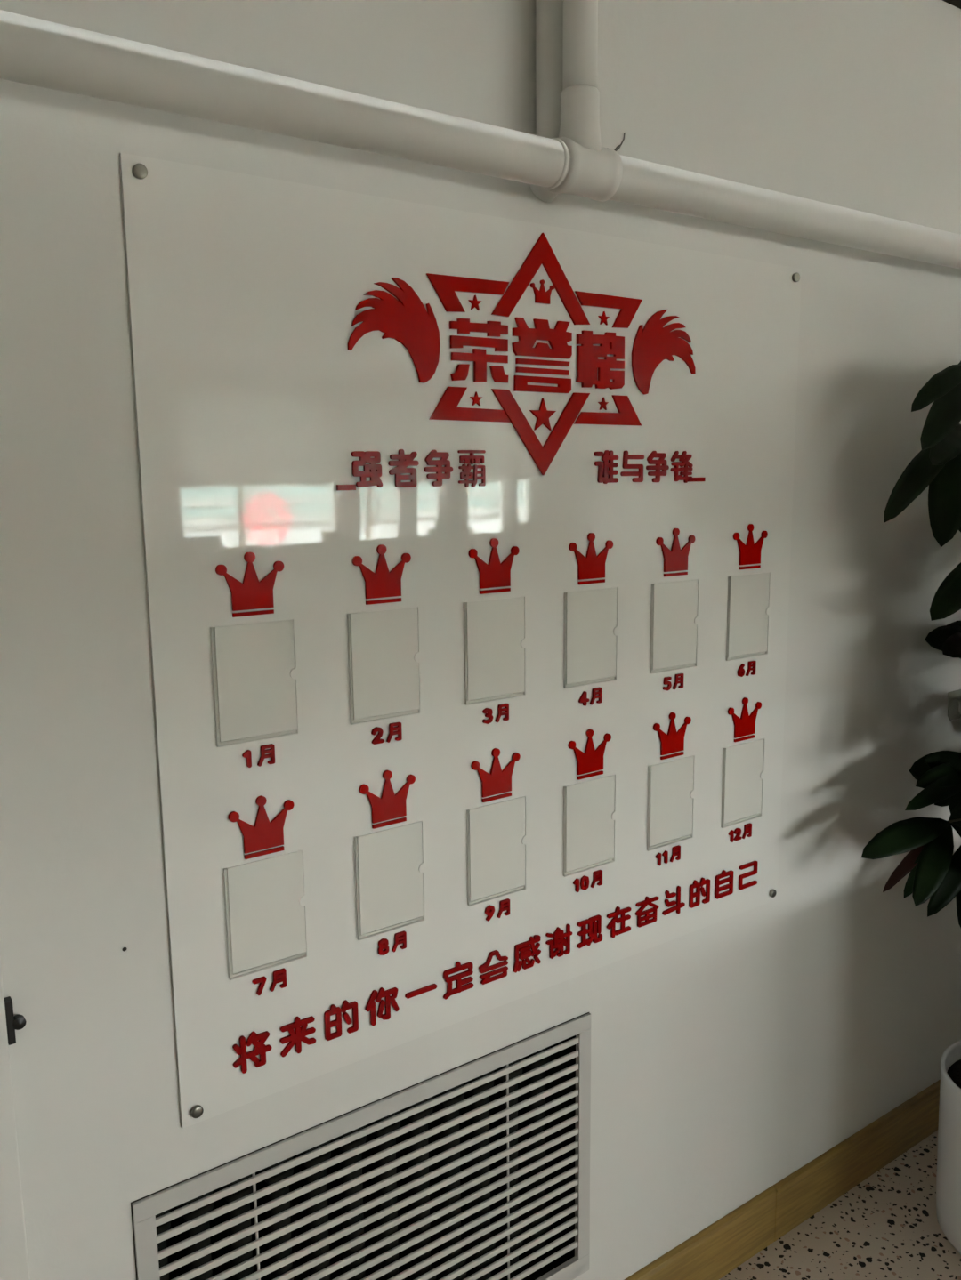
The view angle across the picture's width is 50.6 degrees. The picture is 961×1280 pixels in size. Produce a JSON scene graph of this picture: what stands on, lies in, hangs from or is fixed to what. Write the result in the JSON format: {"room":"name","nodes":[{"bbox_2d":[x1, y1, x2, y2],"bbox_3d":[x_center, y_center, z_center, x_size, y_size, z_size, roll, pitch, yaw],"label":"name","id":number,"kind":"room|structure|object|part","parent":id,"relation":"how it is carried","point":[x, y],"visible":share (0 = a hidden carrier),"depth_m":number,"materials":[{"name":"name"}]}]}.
{"room":"office","nodes":[
{"label":"office","id":0,"kind":"room"},
{"bbox_2d":[0,0,960,1279],"bbox_3d":[1.014,-0.046,2.387,9.600,2.495,0.240,-7,11,-35],"label":"wall","id":1,"kind":"structure","parent":0,"point":[728,1056],"depth_m":1.58,"materials":[{"name":"white paint"}]},
{"bbox_2d":[0,959,30,1279],"bbox_3d":[-0.936,0.501,0.895,1.005,1.935,0.014,-7,11,-35],"label":"door","id":2,"kind":"structure","parent":1,"relation":"in","point":[13,1251],"depth_m":1.19,"materials":[{"name":"white paint"}]},
{"bbox_3d":[-0.543,0.439,1.173,0.008,0.054,0.011,-7,11,-35],"label":"latch plate","id":3,"kind":"part","parent":2,"relation":"part of","materials":[{"name":"black plastic"}]},
{"bbox_2d":[130,1012,590,1279],"bbox_3d":[-0.127,0.919,1.557,0.777,0.493,0.011,-7,11,-35],"label":"air vent","id":4,"kind":"object","parent":1,"relation":"in","point":[144,1210],"visible":1,"depth_m":1.56,"materials":[{"name":"grey metal"}]},
{"bbox_3d":[-0.429,0.956,1.340,0.027,0.432,0.005,-7,11,-35],"label":"frame","id":5,"kind":"part","parent":4,"relation":"part of","materials":[{"name":"grey metal"}]},
{"bbox_3d":[-0.309,0.939,1.432,0.004,0.432,0.004,-7,11,-35],"label":"support rod","id":6,"kind":"part","parent":4,"relation":"part of","materials":[{"name":"grey paint"}]},
{"bbox_2d":[155,1046,550,1279],"bbox_3d":[-0.205,0.929,1.665,0.738,0.410,0.140,-7,11,-35],"label":"vent grille","id":7,"kind":"object","parent":4,"relation":"attached to","point":[277,1178],"visible":0.26,"depth_m":1.65,"materials":[{"name":"metal"}]},
{"bbox_3d":[0.046,0.895,1.683,0.004,0.432,0.004,-7,11,-35],"label":"support rod","id":8,"kind":"part","parent":4,"relation":"part of","materials":[{"name":"grey paint"}]},
{"bbox_3d":[-0.122,1.147,1.593,0.776,0.033,0.005,-7,11,-35],"label":"frame","id":9,"kind":"part","parent":4,"relation":"part of","materials":[{"name":"grey metal"}]},
{"bbox_3d":[0.180,0.879,1.770,0.026,0.432,0.005,-7,11,-35],"label":"frame","id":10,"kind":"part","parent":4,"relation":"part of","materials":[{"name":"grey metal"}]},
{"bbox_2d":[119,152,801,1128],"bbox_3d":[0.094,-0.014,1.566,1.196,1.189,0.011,-7,11,-35],"label":"board","id":11,"kind":"object","parent":1,"relation":"attached to","point":[467,535],"visible":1,"depth_m":1.45,"materials":[{"name":"white plastic"}]},
{"bbox_3d":[-0.288,-0.075,1.278,0.090,0.072,0.004,-7,11,-35],"label":"crown","id":12,"kind":"part","parent":11,"relation":"part of","materials":[{"name":"red plastic"}]},
{"bbox_3d":[-0.285,0.238,1.328,0.090,0.072,0.004,-7,11,-35],"label":"crown","id":13,"kind":"part","parent":11,"relation":"part of","materials":[{"name":"red plastic"}]},
{"bbox_3d":[-0.134,-0.094,1.387,0.090,0.072,0.004,-7,11,-35],"label":"crown","id":14,"kind":"part","parent":11,"relation":"part of","materials":[{"name":"red plastic"}]},
{"bbox_3d":[-0.131,0.219,1.438,0.090,0.072,0.004,-7,11,-35],"label":"crown","id":15,"kind":"part","parent":11,"relation":"part of","materials":[{"name":"red plastic"}]},
{"bbox_3d":[0.021,-0.113,1.496,0.090,0.072,0.004,-7,11,-35],"label":"crown","id":16,"kind":"part","parent":11,"relation":"part of","materials":[{"name":"red plastic"}]},
{"bbox_3d":[0.024,0.200,1.547,0.090,0.072,0.004,-7,11,-35],"label":"crown","id":17,"kind":"part","parent":11,"relation":"part of","materials":[{"name":"red plastic"}]},
{"bbox_3d":[0.090,-0.508,1.485,0.043,0.033,0.004,-7,11,-35],"label":"crown","id":18,"kind":"part","parent":11,"relation":"part of","materials":[{"name":"red plastic"}]},
{"bbox_3d":[0.178,0.180,1.656,0.090,0.072,0.004,-7,11,-35],"label":"crown","id":19,"kind":"part","parent":11,"relation":"part of","materials":[{"name":"red plastic"}]},
{"bbox_3d":[0.175,-0.133,1.605,0.090,0.072,0.004,-7,11,-35],"label":"crown","id":20,"kind":"part","parent":11,"relation":"part of","materials":[{"name":"red plastic"}]},
{"bbox_3d":[0.332,0.161,1.765,0.090,0.072,0.004,-7,11,-35],"label":"crown","id":21,"kind":"part","parent":11,"relation":"part of","materials":[{"name":"red plastic"}]},
{"bbox_3d":[0.329,-0.152,1.714,0.090,0.072,0.004,-7,11,-35],"label":"crown","id":22,"kind":"part","parent":11,"relation":"part of","materials":[{"name":"red plastic"}]},
{"bbox_3d":[0.486,0.141,1.874,0.090,0.072,0.004,-7,11,-35],"label":"crown","id":23,"kind":"part","parent":11,"relation":"part of","materials":[{"name":"red plastic"}]},
{"bbox_3d":[0.483,-0.172,1.823,0.090,0.072,0.004,-7,11,-35],"label":"crown","id":24,"kind":"part","parent":11,"relation":"part of","materials":[{"name":"red plastic"}]},
{"bbox_2d":[0,0,960,269],"bbox_3d":[1.120,-0.996,2.068,9.580,0.519,0.070,-7,11,-35],"label":"pipe","id":25,"kind":"object","parent":1,"relation":"attached to","point":[35,52],"visible":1,"depth_m":1.26,"materials":[{"name":"white paint"}]},
{"bbox_2d":[558,84,601,151],"bbox_3d":[0.136,-0.710,1.397,0.060,0.081,0.060,-7,11,-35],"label":"pipe","id":26,"kind":"object","parent":25,"relation":"attached to","point":[579,128],"depth_m":1.37,"materials":[{"name":"white paint"}]},
{"bbox_2d":[606,132,625,151],"bbox_3d":[0.189,-0.701,1.436,0.042,0.033,0.009,-7,11,-35],"label":"wire twist","id":27,"kind":"object","parent":25,"relation":"on","point":[618,146],"visible":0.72,"depth_m":1.44,"materials":[{"name":"silver metal"}]},
{"bbox_2d":[529,0,563,202],"bbox_3d":[0.097,-0.882,1.418,0.045,0.512,0.055,-7,11,-35],"label":"riser pipe","id":28,"kind":"object","parent":1,"relation":"attached to","point":[549,13],"visible":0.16,"depth_m":1.41,"materials":[{"name":"white paint"}]},
{"bbox_2d":[624,1079,940,1279],"bbox_3d":[2.232,0.998,3.276,6.814,0.121,0.014,-7,11,-35],"label":"baseboard","id":29,"kind":"structure","parent":1,"relation":"attached to","point":[722,1246],"depth_m":2.17,"materials":[{"name":"brown wood"}]},
{"bbox_2d":[941,0,960,8],"bbox_3d":[2.499,-1.437,3.088,6.100,0.006,0.022,-7,11,-35],"label":"trim","id":30,"kind":"structure","parent":1,"relation":"attached to","point":[955,3],"depth_m":1.98,"materials":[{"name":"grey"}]},
{"bbox_2d":[947,689,960,720],"bbox_3d":[1.087,0.149,2.302,0.068,0.067,0.028,-7,11,-35],"label":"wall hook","id":31,"kind":"object","parent":1,"relation":"attached to","point":[953,697],"visible":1,"depth_m":2.31,"materials":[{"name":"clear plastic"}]},
{"bbox_2d":[718,1130,960,1279],"bbox_3d":[3.140,1.685,-0.309,9.600,0.100,7.000,-7,11,-35],"label":"floor","id":32,"kind":"structure","parent":0,"point":[886,1227],"depth_m":2.14,"materials":[{"name":"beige stone"}]},
{"bbox_2d":[861,361,960,1254],"bbox_3d":[1.198,0.306,2.023,0.599,1.910,0.860,7,12,39],"label":"tree","id":33,"kind":"object","parent":32,"relation":"on","point":[934,874],"visible":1,"depth_m":1.94,"materials":[{"name":"green plant"}]},
{"bbox_3d":[1.115,1.075,2.105,0.320,0.367,0.320,-7,11,-35],"label":"pot","id":34,"kind":"part","parent":33,"relation":"part of","materials":[{"name":"white ceramic"}]}
]}

